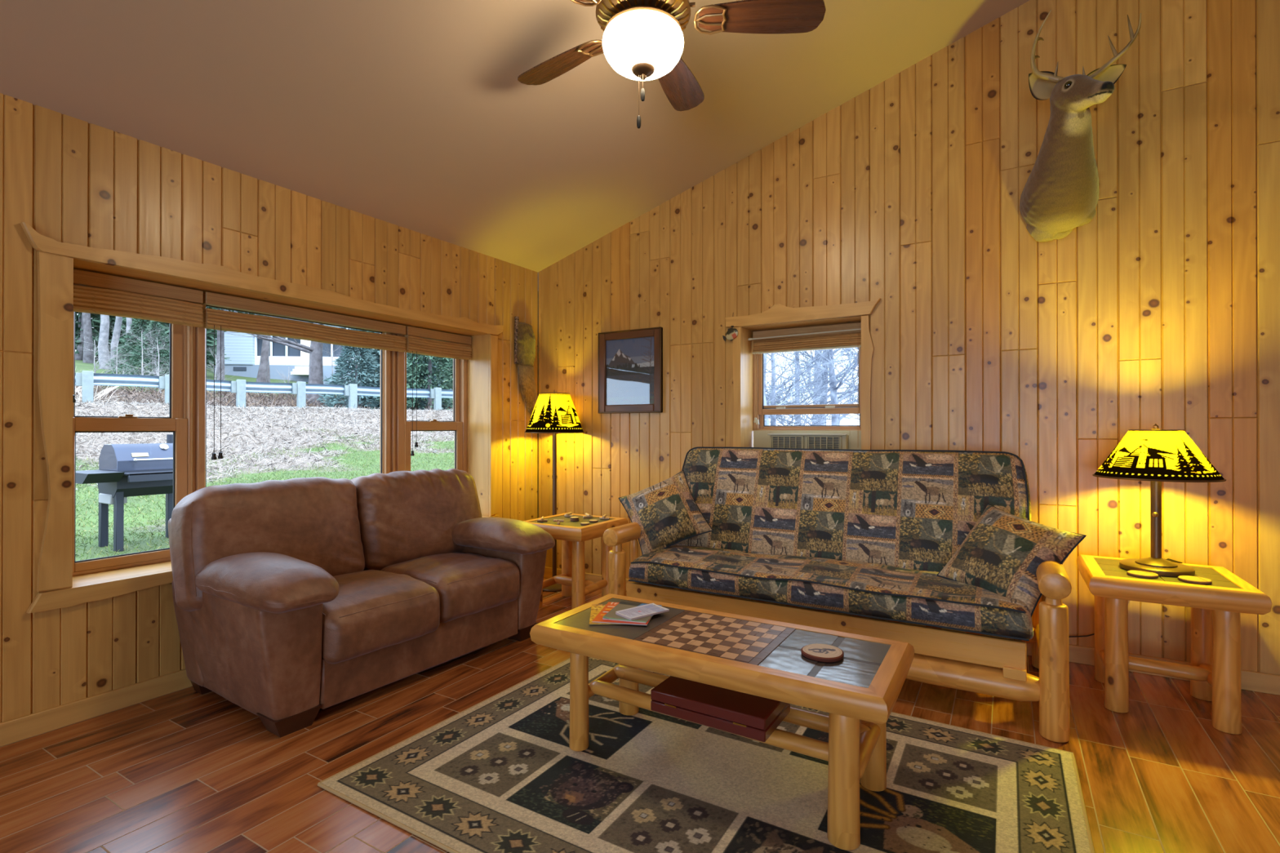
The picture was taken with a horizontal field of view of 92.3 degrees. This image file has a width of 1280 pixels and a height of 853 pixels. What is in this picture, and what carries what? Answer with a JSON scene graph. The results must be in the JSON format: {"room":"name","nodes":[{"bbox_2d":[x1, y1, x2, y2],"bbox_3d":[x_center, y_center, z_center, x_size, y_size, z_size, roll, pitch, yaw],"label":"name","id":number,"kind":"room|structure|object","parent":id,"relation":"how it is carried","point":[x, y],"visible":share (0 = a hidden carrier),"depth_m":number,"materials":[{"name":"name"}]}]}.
{"room":"cabin living room","nodes":[
{"label":"cabin living room","id":0,"kind":"room"},
{"bbox_2d":[0,93,537,723],"bbox_3d":[-2.677,-0.039,1.903,0.008,2.491,7.200,0,0,31],"label":"wall","id":1,"kind":"structure","parent":0,"point":[73,180],"depth_m":2.68,"materials":[{"name":"brown wood"}]},
{"bbox_2d":[0,669,192,746],"bbox_3d":[-2.667,1.162,1.893,0.015,0.088,7.200,0,0,31],"label":"baseboard","id":2,"kind":"structure","parent":1,"relation":"attached to","point":[32,725],"depth_m":2.54,"materials":[{"name":"brown wood"}]},
{"bbox_2d":[20,222,503,613],"bbox_3d":[-1.829,-0.025,3.560,0.319,1.510,2.625,0,0,31],"label":"window","id":3,"kind":"structure","parent":1,"relation":"in","point":[63,581],"depth_m":2.96,"materials":[{"name":"brown wood"}]},
{"bbox_2d":[72,269,203,464],"bbox_3d":[-2.313,-0.132,2.840,0.067,1.084,0.516,0,0,31],"label":"blind","id":4,"kind":"object","parent":3,"relation":"attached to","point":[96,293],"visible":0.89,"depth_m":2.83,"materials":[{"name":"brown wood"}]},
{"bbox_2d":[73,284,203,327],"bbox_3d":[-2.318,-0.555,2.844,0.052,0.117,0.508,0,0,31],"label":"shade","id":5,"kind":"object","parent":3,"relation":"attached to","point":[98,299],"depth_m":2.82,"materials":[{"name":"brown wood"}]},
{"bbox_2d":[202,291,406,471],"bbox_3d":[-1.865,-0.130,3.580,0.077,1.084,1.188,0,0,31],"label":"blind","id":6,"kind":"object","parent":3,"relation":"attached to","point":[214,319],"visible":0.99,"depth_m":3.44,"materials":[{"name":"brown wood"}]},
{"bbox_2d":[203,307,406,351],"bbox_3d":[-1.874,-0.545,3.587,0.052,0.104,1.180,0,0,31],"label":"shade","id":7,"kind":"object","parent":3,"relation":"attached to","point":[214,319],"depth_m":3.48,"materials":[{"name":"brown wood"}]},
{"bbox_2d":[404,326,471,455],"bbox_3d":[-1.407,-0.127,4.347,0.077,1.084,0.570,0,0,31],"label":"blind","id":8,"kind":"object","parent":3,"relation":"attached to","point":[419,340],"visible":0.99,"depth_m":4.30,"materials":[{"name":"brown wood"}]},
{"bbox_2d":[404,335,471,359],"bbox_3d":[-1.416,-0.552,4.354,0.052,0.116,0.562,0,0,31],"label":"shade","id":9,"kind":"object","parent":3,"relation":"attached to","point":[429,345],"depth_m":4.33,"materials":[{"name":"brown wood"}]},
{"bbox_2d":[514,316,519,364],"bbox_3d":[-0.952,-0.665,4.748,0.034,0.368,0.035,0,0,31],"label":"stick","id":10,"kind":"object","parent":1,"relation":"attached to","point":[516,318],"visible":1,"depth_m":4.73,"materials":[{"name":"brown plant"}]},
{"bbox_2d":[515,321,537,415],"bbox_3d":[-0.878,-0.427,4.825,0.136,0.786,0.290,0,0,27],"label":"animal pelt","id":11,"kind":"object","parent":1,"relation":"hanging from","point":[526,352],"visible":0.88,"depth_m":4.77},
{"bbox_2d":[0,0,1029,290],"bbox_3d":[0.091,-2.067,0.345,7.050,1.804,7.750,0,0,31],"label":"ceiling","id":12,"kind":"structure","parent":0,"point":[415,115],"depth_m":3.00,"materials":[{"name":"beige paint"}]},
{"bbox_2d":[517,0,826,128],"bbox_3d":[-0.002,-1.527,2.410,1.307,0.754,1.313,0,0,31],"label":"ceiling fan","id":13,"kind":"object","parent":12,"relation":"hanging from","point":[642,40],"visible":1,"depth_m":2.33,"materials":[{"name":"gold metal"}]},
{"bbox_2d":[537,290,538,518],"bbox_3d":[1.987,0.062,3.661,6.800,2.500,0.040,0,0,31],"label":"wall","id":14,"kind":"structure","parent":0,"point":[538,291],"depth_m":5.35,"materials":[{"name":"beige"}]},
{"bbox_2d":[0,577,1279,852],"bbox_3d":[0.083,1.251,0.368,6.900,0.100,7.600,0,0,31],"label":"floor","id":15,"kind":"structure","parent":0,"point":[184,771],"depth_m":2.18,"materials":[{"name":"brown wood"}]},
{"bbox_2d":[168,468,555,737],"bbox_3d":[-1.292,0.732,3.151,0.944,0.957,1.637,0,0,34],"label":"loveseat","id":16,"kind":"object","parent":15,"relation":"on","point":[294,598],"visible":1,"depth_m":2.78,"materials":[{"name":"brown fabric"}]},
{"bbox_2d":[170,476,364,611],"bbox_3d":[-1.749,0.531,2.952,0.340,0.551,0.796,0,0,34],"label":"cushion","id":17,"kind":"object","parent":16,"relation":"on","point":[319,522],"depth_m":2.82,"materials":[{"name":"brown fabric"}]},
{"bbox_2d":[321,569,439,663],"bbox_3d":[-1.327,0.856,2.872,0.599,0.254,0.566,0,0,34],"label":"seat cushion","id":18,"kind":"object","parent":16,"relation":"on","point":[373,611],"depth_m":2.72,"materials":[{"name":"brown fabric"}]},
{"bbox_2d":[350,468,481,570],"bbox_3d":[-1.296,0.532,3.623,0.344,0.553,0.810,0,0,34],"label":"cushion","id":19,"kind":"object","parent":16,"relation":"on","point":[404,517],"depth_m":3.43,"materials":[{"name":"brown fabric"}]},
{"bbox_2d":[380,551,519,622],"bbox_3d":[-1.024,0.845,3.340,0.581,0.246,0.552,0,0,34],"label":"seat cushion","id":20,"kind":"object","parent":16,"relation":"on","point":[468,585],"depth_m":3.22,"materials":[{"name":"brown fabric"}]},
{"bbox_2d":[524,389,584,591],"bbox_3d":[-0.646,0.468,4.643,0.448,1.495,0.448,0,0,31],"label":"floor lamp","id":21,"kind":"object","parent":15,"relation":"on","point":[554,413],"visible":0.99,"depth_m":4.52,"materials":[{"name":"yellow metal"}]},
{"bbox_2d":[523,512,628,609],"bbox_3d":[-0.460,0.927,4.192,0.558,0.575,0.559,0,0,31],"label":"end table","id":22,"kind":"object","parent":15,"relation":"on","point":[573,535],"visible":0.67,"depth_m":4.07,"materials":[{"name":"brown wood"}]},
{"bbox_2d":[537,516,547,521],"bbox_3d":[-0.656,0.626,4.136,0.059,0.032,0.059,0,0,41],"label":"cross piece","id":23,"kind":"object","parent":22,"relation":"on","point":[542,519],"visible":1,"depth_m":4.13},
{"bbox_2d":[553,519,564,524],"bbox_3d":[-0.535,0.625,4.047,0.059,0.032,0.059,0,0,40],"label":"cross piece","id":24,"kind":"object","parent":22,"relation":"on","point":[558,521],"visible":1,"depth_m":4.04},
{"bbox_2d":[564,511,573,517],"bbox_3d":[-0.505,0.626,4.361,0.059,0.031,0.059,0,0,-20],"label":"cross piece","id":25,"kind":"object","parent":22,"relation":"on","point":[568,514],"visible":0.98,"depth_m":4.35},
{"bbox_2d":[569,516,578,521],"bbox_3d":[-0.445,0.629,4.179,0.060,0.024,0.060,0,0,13],"label":"ring piece","id":26,"kind":"object","parent":22,"relation":"on","point":[571,518],"visible":1,"depth_m":4.16,"materials":[{"name":"brown wood"}]},
{"bbox_2d":[580,522,589,524],"bbox_3d":[-0.359,0.634,4.011,0.060,0.011,0.060,0,0,-28],"label":"ring piece","id":27,"kind":"object","parent":22,"relation":"on","point":[581,523],"visible":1,"depth_m":3.99,"materials":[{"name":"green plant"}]},
{"bbox_2d":[582,512,592,518],"bbox_3d":[-0.365,0.626,4.312,0.059,0.032,0.059,0,0,19],"label":"cross piece","id":28,"kind":"object","parent":22,"relation":"on","point":[588,516],"visible":1,"depth_m":4.30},
{"bbox_2d":[599,514,609,519],"bbox_3d":[-0.245,0.626,4.240,0.059,0.032,0.059,0,0,-34],"label":"cross piece","id":29,"kind":"object","parent":22,"relation":"on","point":[604,517],"visible":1,"depth_m":4.23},
{"bbox_2d":[317,657,1094,852],"bbox_3d":[0.256,1.201,2.161,2.201,0.012,1.548,0,0,31],"label":"area rug","id":30,"kind":"object","parent":15,"relation":"on","point":[501,774],"visible":0.75,"depth_m":2.05,"materials":[{"name":"fabric"}]},
{"bbox_2d":[529,593,914,850],"bbox_3d":[0.265,0.968,2.196,1.256,0.457,0.537,0,0,31],"label":"coffee table","id":31,"kind":"object","parent":30,"relation":"on","point":[763,658],"visible":0.84,"depth_m":2.01,"materials":[{"name":"brown wood"}]},
{"bbox_2d":[589,604,621,624],"bbox_3d":[-0.089,0.738,2.421,0.210,0.003,0.256,0,0,-2],"label":"magazine","id":32,"kind":"object","parent":31,"relation":"on","point":[596,609],"visible":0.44,"depth_m":2.43,"materials":[{"name":"paper"}]},
{"bbox_2d":[591,601,651,625],"bbox_3d":[-0.053,0.734,2.416,0.210,0.004,0.261,0,0,11],"label":"magazine","id":33,"kind":"object","parent":32,"relation":"on","point":[598,619],"visible":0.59,"depth_m":2.32,"materials":[{"name":"paper"}]},
{"bbox_2d":[602,600,662,623],"bbox_3d":[-0.027,0.727,2.415,0.172,0.008,0.231,0,0,17],"label":"magazine","id":34,"kind":"object","parent":33,"relation":"on","point":[611,615],"visible":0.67,"depth_m":2.37,"materials":[{"name":"paper"}]},
{"bbox_2d":[615,603,669,620],"bbox_3d":[0.010,0.722,2.399,0.190,0.010,0.100,0,0,-38],"label":"map","id":35,"kind":"object","parent":34,"relation":"on","point":[637,612],"visible":1,"depth_m":2.39,"materials":[{"name":"paper"}]},
{"bbox_2d":[650,675,790,742],"bbox_3d":[0.268,0.923,2.069,0.409,0.072,0.242,0,0,32],"label":"box","id":36,"kind":"object","parent":31,"relation":"on","point":[755,717],"visible":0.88,"depth_m":1.98,"materials":[{"name":"red paint"}]},
{"bbox_2d":[800,644,844,662],"bbox_3d":[0.590,0.733,1.991,0.134,0.014,0.136,0,0,6],"label":"coaster","id":37,"kind":"object","parent":31,"relation":"on","point":[826,653],"visible":1,"depth_m":1.97,"materials":[{"name":"brown wood"}]},
{"bbox_2d":[603,446,1071,742],"bbox_3d":[0.950,0.667,3.253,2.126,1.088,0.960,0,0,31],"label":"futon","id":38,"kind":"object","parent":15,"relation":"on","point":[851,541],"visible":0.86,"depth_m":3.08,"materials":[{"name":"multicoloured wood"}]},
{"bbox_2d":[618,470,713,555],"bbox_3d":[0.145,0.517,3.634,0.530,0.505,0.287,0,0,-6],"label":"throw pillow","id":39,"kind":"object","parent":38,"relation":"on","point":[667,513],"visible":0.94,"depth_m":3.54,"materials":[{"name":"fabric"}]},
{"bbox_2d":[937,503,1086,617],"bbox_3d":[1.621,0.574,2.709,0.300,0.419,0.493,0,0,-28],"label":"throw pillow","id":40,"kind":"object","parent":38,"relation":"on","point":[1002,555],"visible":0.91,"depth_m":2.63,"materials":[{"name":"fabric"}]},
{"bbox_2d":[1076,554,1272,734],"bbox_3d":[2.276,0.922,2.687,0.558,0.575,0.559,0,0,31],"label":"end table","id":41,"kind":"object","parent":15,"relation":"on","point":[1214,673],"visible":0.96,"depth_m":2.58,"materials":[{"name":"brown wood"}]},
{"bbox_2d":[1127,570,1158,578],"bbox_3d":[2.141,0.630,2.618,0.104,0.013,0.104,0,0,-17],"label":"coaster","id":42,"kind":"object","parent":41,"relation":"on","point":[1140,574],"visible":1,"depth_m":2.59,"materials":[{"name":"beige wood"}]},
{"bbox_2d":[1068,423,1226,637],"bbox_3d":[2.150,0.552,2.864,0.825,1.116,0.572,0,0,31],"label":"table lamp","id":43,"kind":"object","parent":41,"relation":"on","point":[1157,455],"visible":1,"depth_m":2.62,"materials":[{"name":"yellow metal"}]},
{"bbox_2d":[1177,575,1212,584],"bbox_3d":[2.275,0.629,2.521,0.104,0.013,0.104,0,0,22],"label":"coaster","id":44,"kind":"object","parent":41,"relation":"on","point":[1188,579],"visible":1,"depth_m":2.50,"materials":[{"name":"beige wood"}]},
{"bbox_2d":[538,0,1279,675],"bbox_3d":[1.964,-0.807,3.333,6.500,4.037,0.008,0,0,31],"label":"wall","id":45,"kind":"structure","parent":0,"point":[1162,308],"depth_m":3.28,"materials":[{"name":"brown wood"}]},
{"bbox_2d":[598,326,662,413],"bbox_3d":[-0.078,-0.405,4.524,0.546,0.610,0.032,0,0,31],"label":"framed picture","id":46,"kind":"object","parent":45,"relation":"attached to","point":[630,362],"visible":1,"depth_m":4.52,"materials":[{"name":"brown wood"}]},
{"bbox_2d":[606,336,653,404],"bbox_3d":[-0.073,-0.405,4.531,0.422,0.486,0.001,0,0,31],"label":"print","id":47,"kind":"object","parent":46,"relation":"attached to","point":[629,362],"depth_m":4.53},
{"bbox_2d":[724,297,880,449],"bbox_3d":[1.072,-0.177,4.004,0.987,1.221,0.310,0,0,31],"label":"window","id":48,"kind":"structure","parent":45,"relation":"in","point":[744,361],"depth_m":4.06,"materials":[{"name":"brown wood"}]},
{"bbox_2d":[722,325,737,341],"bbox_3d":[0.604,-0.666,4.107,0.111,0.191,0.020,0,0,31],"label":"fish ornament","id":49,"kind":"object","parent":48,"relation":"hanging from","point":[731,333],"visible":1,"depth_m":4.10,"materials":[{"name":"black"}]},
{"bbox_2d":[747,328,861,340],"bbox_3d":[1.068,-0.601,4.002,0.762,0.025,0.016,0,0,31],"label":"curtain rod","id":50,"kind":"object","parent":48,"relation":"attached to","point":[748,339],"visible":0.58,"depth_m":4.00,"materials":[{"name":"brown wood"}]},
{"bbox_2d":[751,322,861,424],"bbox_3d":[1.099,-0.259,4.043,0.744,0.786,0.067,0,0,31],"label":"blind","id":51,"kind":"object","parent":48,"relation":"attached to","point":[850,339],"visible":0.98,"depth_m":4.03,"materials":[{"name":"brown wood"}]},
{"bbox_2d":[752,332,861,351],"bbox_3d":[1.101,-0.550,4.048,0.732,0.090,0.052,0,0,31],"label":"shade","id":52,"kind":"object","parent":48,"relation":"attached to","point":[832,340],"depth_m":4.03,"materials":[{"name":"brown wood"}]},
{"bbox_2d":[753,430,861,449],"bbox_3d":[1.150,0.220,4.134,0.753,0.387,0.345,0,0,31],"label":"air conditioner","id":53,"kind":"object","parent":48,"relation":"on","point":[802,439],"visible":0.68,"depth_m":4.00,"materials":[{"name":"beige"}]},
{"bbox_2d":[543,566,1279,695],"bbox_3d":[1.965,1.167,3.312,6.485,0.088,0.015,0,0,31],"label":"baseboard","id":54,"kind":"structure","parent":45,"relation":"attached to","point":[1257,682],"depth_m":2.98,"materials":[{"name":"brown wood"}]},
{"bbox_2d":[1019,9,1141,241],"bbox_3d":[2.089,-1.428,2.943,0.454,0.926,0.536,0,0,31],"label":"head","id":55,"kind":"object","parent":45,"relation":"attached to","point":[1060,195],"visible":1,"depth_m":2.95},
{"label":"outside","id":56,"kind":"structure","parent":0,"visible":0},
{"bbox_2d":[768,400,859,425],"bbox_3d":[11.230,-0.082,21.291,28.000,3.732,39.650,0,0,31],"label":"ground","id":57,"kind":"structure","parent":56,"point":[842,423],"depth_m":24.59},
{"bbox_2d":[764,349,852,425],"bbox_3d":[2.334,-1.362,11.600,3.302,5.096,4.348,0,0,21],"label":"leafless shrub","id":58,"kind":"object","parent":57,"relation":"on","point":[773,417],"visible":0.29,"depth_m":11.33,"materials":[{"name":"plant"}]},
{"bbox_2d":[764,351,853,425],"bbox_3d":[2.185,-1.138,10.819,3.111,4.878,3.776,0,0,6],"label":"leafless shrub","id":59,"kind":"object","parent":57,"relation":"on","point":[766,418],"visible":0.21,"depth_m":10.59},
{"bbox_2d":[764,351,857,425],"bbox_3d":[3.501,-2.463,15.192,4.949,7.208,5.566,0,0,0],"label":"leafless shrub","id":60,"kind":"object","parent":57,"relation":"on","point":[825,351],"visible":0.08,"depth_m":14.87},
{"bbox_2d":[764,347,858,425],"bbox_3d":[3.565,-2.123,13.919,5.331,6.166,4.184,0,0,18],"label":"leafless shrub","id":61,"kind":"object","parent":57,"relation":"on","point":[776,363],"visible":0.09,"depth_m":13.98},
{"bbox_2d":[764,350,858,425],"bbox_3d":[2.226,-2.035,13.329,4.319,6.188,4.878,0,0,-21],"label":"leafless shrub","id":62,"kind":"object","parent":57,"relation":"on","point":[769,404],"visible":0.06,"depth_m":12.46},
{"bbox_2d":[765,347,858,425],"bbox_3d":[5.318,-3.114,15.758,5.535,7.742,6.146,0,0,27],"label":"leafless shrub","id":63,"kind":"object","parent":57,"relation":"on","point":[833,353],"visible":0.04,"depth_m":16.13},
{"bbox_2d":[765,353,858,422],"bbox_3d":[3.321,-3.133,17.665,6.071,7.707,6.438,0,0,-36],"label":"leafless shrub","id":64,"kind":"object","parent":57,"relation":"on","point":[780,353],"visible":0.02,"depth_m":16.90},
{"bbox_2d":[777,349,858,425],"bbox_3d":[5.872,-5.219,20.451,6.563,11.203,7.501,0,0,-39],"label":"bare tree","id":65,"kind":"object","parent":57,"relation":"on","point":[815,353],"visible":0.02,"depth_m":20.72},
{"bbox_2d":[780,347,858,418],"bbox_3d":[7.620,-4.744,18.401,7.130,10.304,8.031,0,0,-14],"label":"bare tree","id":66,"kind":"object","parent":57,"relation":"on","point":[852,348],"visible":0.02,"depth_m":19.68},
{"bbox_2d":[826,351,859,425],"bbox_3d":[5.709,-2.379,14.717,4.996,6.444,5.439,0,0,-38],"label":"leafless shrub","id":67,"kind":"object","parent":57,"relation":"on","point":[848,351],"visible":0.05,"depth_m":14.52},
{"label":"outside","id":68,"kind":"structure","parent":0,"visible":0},
{"bbox_2d":[75,351,777,560],"bbox_3d":[-21.636,-2.870,43.627,74.670,8.662,105.000,0,0,31],"label":"ground","id":69,"kind":"structure","parent":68,"point":[80,366],"depth_m":13.22,"materials":[{"name":"plant"}]},
{"bbox_2d":[75,312,84,359],"bbox_3d":[-38.798,-12.675,41.508,12.906,16.712,12.746,0,0,-3],"label":"bare tree","id":70,"kind":"object","parent":69,"relation":"on","point":[77,357],"visible":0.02,"depth_m":41.98,"materials":[{"name":"grey plant"}]},
{"bbox_2d":[82,312,93,363],"bbox_3d":[-35.180,-10.949,39.457,14.356,14.039,9.435,0,0,0],"label":"bare tree","id":71,"kind":"object","parent":69,"relation":"on","point":[86,316],"visible":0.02,"depth_m":39.75,"materials":[{"name":"grey plant"}]},
{"bbox_2d":[75,367,128,402],"bbox_3d":[-21.625,-1.444,18.747,5.227,1.646,9.540,0,0,31],"label":"stalks","id":72,"kind":"object","parent":69,"relation":"on","point":[78,388],"visible":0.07,"depth_m":21.62,"materials":[{"name":"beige plant"}]},
{"bbox_2d":[76,332,127,373],"bbox_3d":[-23.842,-2.954,27.084,2.262,2.703,1.765,0,0,10],"label":"leafless shrub","id":73,"kind":"object","parent":69,"relation":"on","point":[95,352],"visible":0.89,"depth_m":26.95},
{"bbox_2d":[97,314,111,369],"bbox_3d":[-31.490,-9.512,36.581,8.069,12.755,10.272,0,0,11],"label":"bare tree","id":74,"kind":"object","parent":69,"relation":"on","point":[104,319],"visible":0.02,"depth_m":35.69,"materials":[{"name":"grey plant"}]},
{"bbox_2d":[75,311,135,359],"bbox_3d":[-39.987,-10.430,43.926,7.745,11.809,7.204,0,0,31],"label":"spruce tree","id":75,"kind":"object","parent":69,"relation":"on","point":[94,317],"visible":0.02,"depth_m":43.15,"materials":[{"name":"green plant"}]},
{"bbox_2d":[75,311,148,360],"bbox_3d":[-40.221,-11.680,47.113,8.150,13.771,8.103,0,0,-5],"label":"spruce tree","id":76,"kind":"object","parent":69,"relation":"on","point":[77,319],"visible":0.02,"depth_m":44.29,"materials":[{"name":"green plant"}]},
{"bbox_2d":[110,315,122,367],"bbox_3d":[-31.341,-10.105,37.322,11.908,13.613,10.607,0,0,2],"label":"bare tree","id":77,"kind":"object","parent":69,"relation":"on","point":[114,341],"visible":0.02,"depth_m":36.94,"materials":[{"name":"grey plant"}]},
{"bbox_2d":[75,313,161,358],"bbox_3d":[-36.964,-10.915,46.144,8.114,12.835,8.131,0,0,6],"label":"spruce tree","id":78,"kind":"object","parent":69,"relation":"on","point":[113,317],"visible":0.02,"depth_m":43.66,"materials":[{"name":"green plant"}]},
{"bbox_2d":[95,323,141,374],"bbox_3d":[-23.997,-3.254,28.213,2.550,3.140,2.329,0,0,3],"label":"leafless shrub","id":79,"kind":"object","parent":69,"relation":"on","point":[116,358],"visible":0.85,"depth_m":27.99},
{"bbox_2d":[75,434,173,551],"bbox_3d":[-5.191,0.681,6.325,0.760,1.190,0.960,0,0,31],"label":"grill","id":80,"kind":"object","parent":69,"relation":"on","point":[124,471],"visible":0.7,"depth_m":6.25,"materials":[{"name":"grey metal"}]},
{"bbox_2d":[75,470,124,484],"bbox_3d":[-5.374,0.495,6.038,0.660,0.100,0.280,0,0,31],"label":"shelf","id":81,"kind":"object","parent":80,"relation":"attached to","point":[82,477],"depth_m":5.90,"materials":[{"name":"grey metal"}]},
{"bbox_2d":[123,470,173,482],"bbox_3d":[-4.919,0.504,6.332,0.300,0.085,0.670,0,0,31],"label":"shelf","id":82,"kind":"object","parent":80,"relation":"attached to","point":[129,476],"depth_m":6.17,"materials":[{"name":"grey metal"}]},
{"bbox_2d":[123,317,132,370],"bbox_3d":[-29.148,-10.263,37.725,10.135,14.521,7.600,0,0,-32],"label":"bare tree","id":83,"kind":"object","parent":69,"relation":"on","point":[128,319],"visible":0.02,"depth_m":35.79,"materials":[{"name":"grey plant"}]},
{"bbox_2d":[103,318,168,376],"bbox_3d":[-28.357,-4.557,34.865,3.932,3.912,3.974,0,0,31],"label":"spruce tree","id":84,"kind":"object","parent":69,"relation":"on","point":[144,323],"visible":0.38,"depth_m":34.50,"materials":[{"name":"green plant"}]},
{"bbox_2d":[107,317,168,390],"bbox_3d":[-21.824,-3.308,27.181,2.904,3.832,2.661,0,0,45],"label":"leafless shrub","id":85,"kind":"object","parent":69,"relation":"on","point":[141,368],"visible":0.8,"depth_m":27.02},
{"bbox_2d":[117,321,169,376],"bbox_3d":[-26.026,-3.917,32.870,4.046,3.477,4.297,0,0,31],"label":"spruce tree","id":86,"kind":"object","parent":69,"relation":"on","point":[135,360],"visible":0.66,"depth_m":32.62,"materials":[{"name":"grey plant"}]},
{"bbox_2d":[128,323,168,393],"bbox_3d":[-20.388,-2.767,26.082,2.351,3.238,3.000,0,0,-33],"label":"leafless shrub","id":87,"kind":"object","parent":69,"relation":"on","point":[157,340],"visible":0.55,"depth_m":25.97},
{"bbox_2d":[108,308,217,367],"bbox_3d":[-33.069,-10.337,43.897,8.270,12.780,8.377,0,0,34],"label":"spruce tree","id":88,"kind":"object","parent":69,"relation":"on","point":[124,319],"visible":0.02,"depth_m":41.75,"materials":[{"name":"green plant"}]},
{"bbox_2d":[145,306,231,367],"bbox_3d":[-26.619,-7.967,35.935,4.169,10.539,3.993,0,0,31],"label":"spruce tree","id":89,"kind":"object","parent":69,"relation":"on","point":[210,332],"visible":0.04,"depth_m":36.02,"materials":[{"name":"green plant"}]},
{"bbox_2d":[206,344,237,395],"bbox_3d":[-18.575,-2.542,26.997,1.650,2.807,2.023,0,0,-1],"label":"leafless shrub","id":90,"kind":"object","parent":69,"relation":"on","point":[213,344],"visible":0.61,"depth_m":27.04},
{"bbox_2d":[206,306,269,380],"bbox_3d":[-20.387,-6.356,30.016,4.384,9.486,4.373,0,0,31],"label":"spruce tree","id":91,"kind":"object","parent":69,"relation":"on","point":[218,348],"visible":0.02,"depth_m":29.89,"materials":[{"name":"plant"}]},
{"bbox_2d":[256,315,271,382],"bbox_3d":[-18.754,-8.642,31.774,11.201,14.297,11.519,0,0,1],"label":"bare tree","id":92,"kind":"object","parent":69,"relation":"on","point":[262,374],"visible":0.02,"depth_m":30.98,"materials":[{"name":"grey plant"}]},
{"bbox_2d":[75,385,453,409],"bbox_3d":[-11.756,-1.368,31.407,46.321,1.589,6.967,0,0,-42],"label":"dry grass","id":93,"kind":"structure","parent":69,"relation":"on","point":[120,392],"depth_m":25.43,"materials":[{"name":"plant"}]},
{"bbox_2d":[75,398,454,489],"bbox_3d":[-5.635,0.172,19.524,10.500,1.906,33.509,0,0,37],"label":"dry grass","id":94,"kind":"structure","parent":69,"relation":"on","point":[123,403],"depth_m":14.92,"materials":[{"name":"plant"}]},
{"bbox_2d":[75,427,454,560],"bbox_3d":[-4.353,0.625,12.953,10.140,1.459,16.474,0,0,31],"label":"grass","id":95,"kind":"structure","parent":69,"relation":"on","point":[434,440],"depth_m":11.01,"materials":[{"name":"plant"}]},
{"bbox_2d":[263,315,270,382],"bbox_3d":[-19.378,-8.650,33.105,5.913,13.652,8.480,0,0,-32],"label":"bare tree","id":96,"kind":"object","parent":69,"relation":"on","point":[268,369],"visible":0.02,"depth_m":32.95,"materials":[{"name":"grey plant"}]},
{"bbox_2d":[222,309,324,404],"bbox_3d":[-13.985,-6.670,27.625,11.215,11.748,8.748,0,0,-17],"label":"bare tree","id":97,"kind":"object","parent":69,"relation":"on","point":[315,350],"visible":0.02,"depth_m":27.89,"materials":[{"name":"grey plant"}]},
{"bbox_2d":[214,309,366,384],"bbox_3d":[-23.736,-5.856,42.830,9.400,6.800,7.250,0,0,-6],"label":"house","id":98,"kind":"structure","parent":69,"relation":"on","point":[245,352],"depth_m":40.12,"materials":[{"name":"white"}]},
{"bbox_2d":[233,366,246,370],"bbox_3d":[-25.938,-3.741,39.851,0.800,0.250,0.060,0,0,-6],"label":"basement vent","id":99,"kind":"object","parent":98,"relation":"attached to","point":[235,368],"depth_m":39.83,"materials":[{"name":"grey"}]},
{"bbox_2d":[276,364,304,397],"bbox_3d":[-16.476,-2.157,28.848,1.758,2.091,1.711,0,0,-3],"label":"leafless shrub","id":100,"kind":"object","parent":69,"relation":"on","point":[287,380],"visible":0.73,"depth_m":28.91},
{"bbox_2d":[301,327,354,397],"bbox_3d":[-14.362,-3.072,28.942,3.321,4.310,3.814,0,0,-30],"label":"leafless shrub","id":101,"kind":"object","parent":69,"relation":"on","point":[332,351],"visible":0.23,"depth_m":29.06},
{"bbox_2d":[316,328,380,408],"bbox_3d":[-12.575,-2.398,26.918,3.672,4.062,3.774,0,0,31],"label":"spruce tree","id":102,"kind":"object","parent":69,"relation":"on","point":[349,352],"visible":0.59,"depth_m":26.57,"materials":[{"name":"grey plant"}]},
{"bbox_2d":[340,330,417,408],"bbox_3d":[-12.642,-3.116,30.118,3.973,5.024,4.206,0,0,31],"label":"spruce tree","id":103,"kind":"object","parent":69,"relation":"on","point":[366,331],"visible":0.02,"depth_m":29.28,"materials":[{"name":"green plant"}]},
{"bbox_2d":[343,332,453,409],"bbox_3d":[-10.991,-3.829,29.110,5.110,7.222,5.235,0,0,31],"label":"spruce tree","id":104,"kind":"object","parent":69,"relation":"on","point":[375,352],"visible":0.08,"depth_m":28.23,"materials":[{"name":"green plant"}]},
{"bbox_2d":[371,352,453,409],"bbox_3d":[-9.168,-3.016,26.959,4.519,5.634,5.031,0,0,31],"label":"spruce tree","id":105,"kind":"object","parent":69,"relation":"on","point":[445,385],"visible":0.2,"depth_m":26.32,"materials":[{"name":"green plant"}]},
{"bbox_2d":[75,370,776,410],"bbox_3d":[-6.371,-0.874,22.877,44.981,1.054,0.270,0,0,-42],"label":"guardrail","id":106,"kind":"object","parent":69,"relation":"on","point":[86,380],"visible":0.32,"depth_m":18.34,"materials":[{"name":"metal"}]},
{"bbox_2d":[417,358,453,408],"bbox_3d":[-9.545,-5.040,33.885,6.307,8.878,6.373,0,0,31],"label":"spruce tree","id":107,"kind":"object","parent":69,"relation":"on","point":[442,362],"visible":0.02,"depth_m":32.88,"materials":[{"name":"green plant"}]},
{"bbox_2d":[767,347,859,425],"bbox_3d":[4.132,-1.692,12.926,4.371,5.906,5.196,0,0,-3],"label":"bare tree","id":108,"kind":"object","parent":69,"relation":"on","point":[833,397],"visible":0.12,"depth_m":12.94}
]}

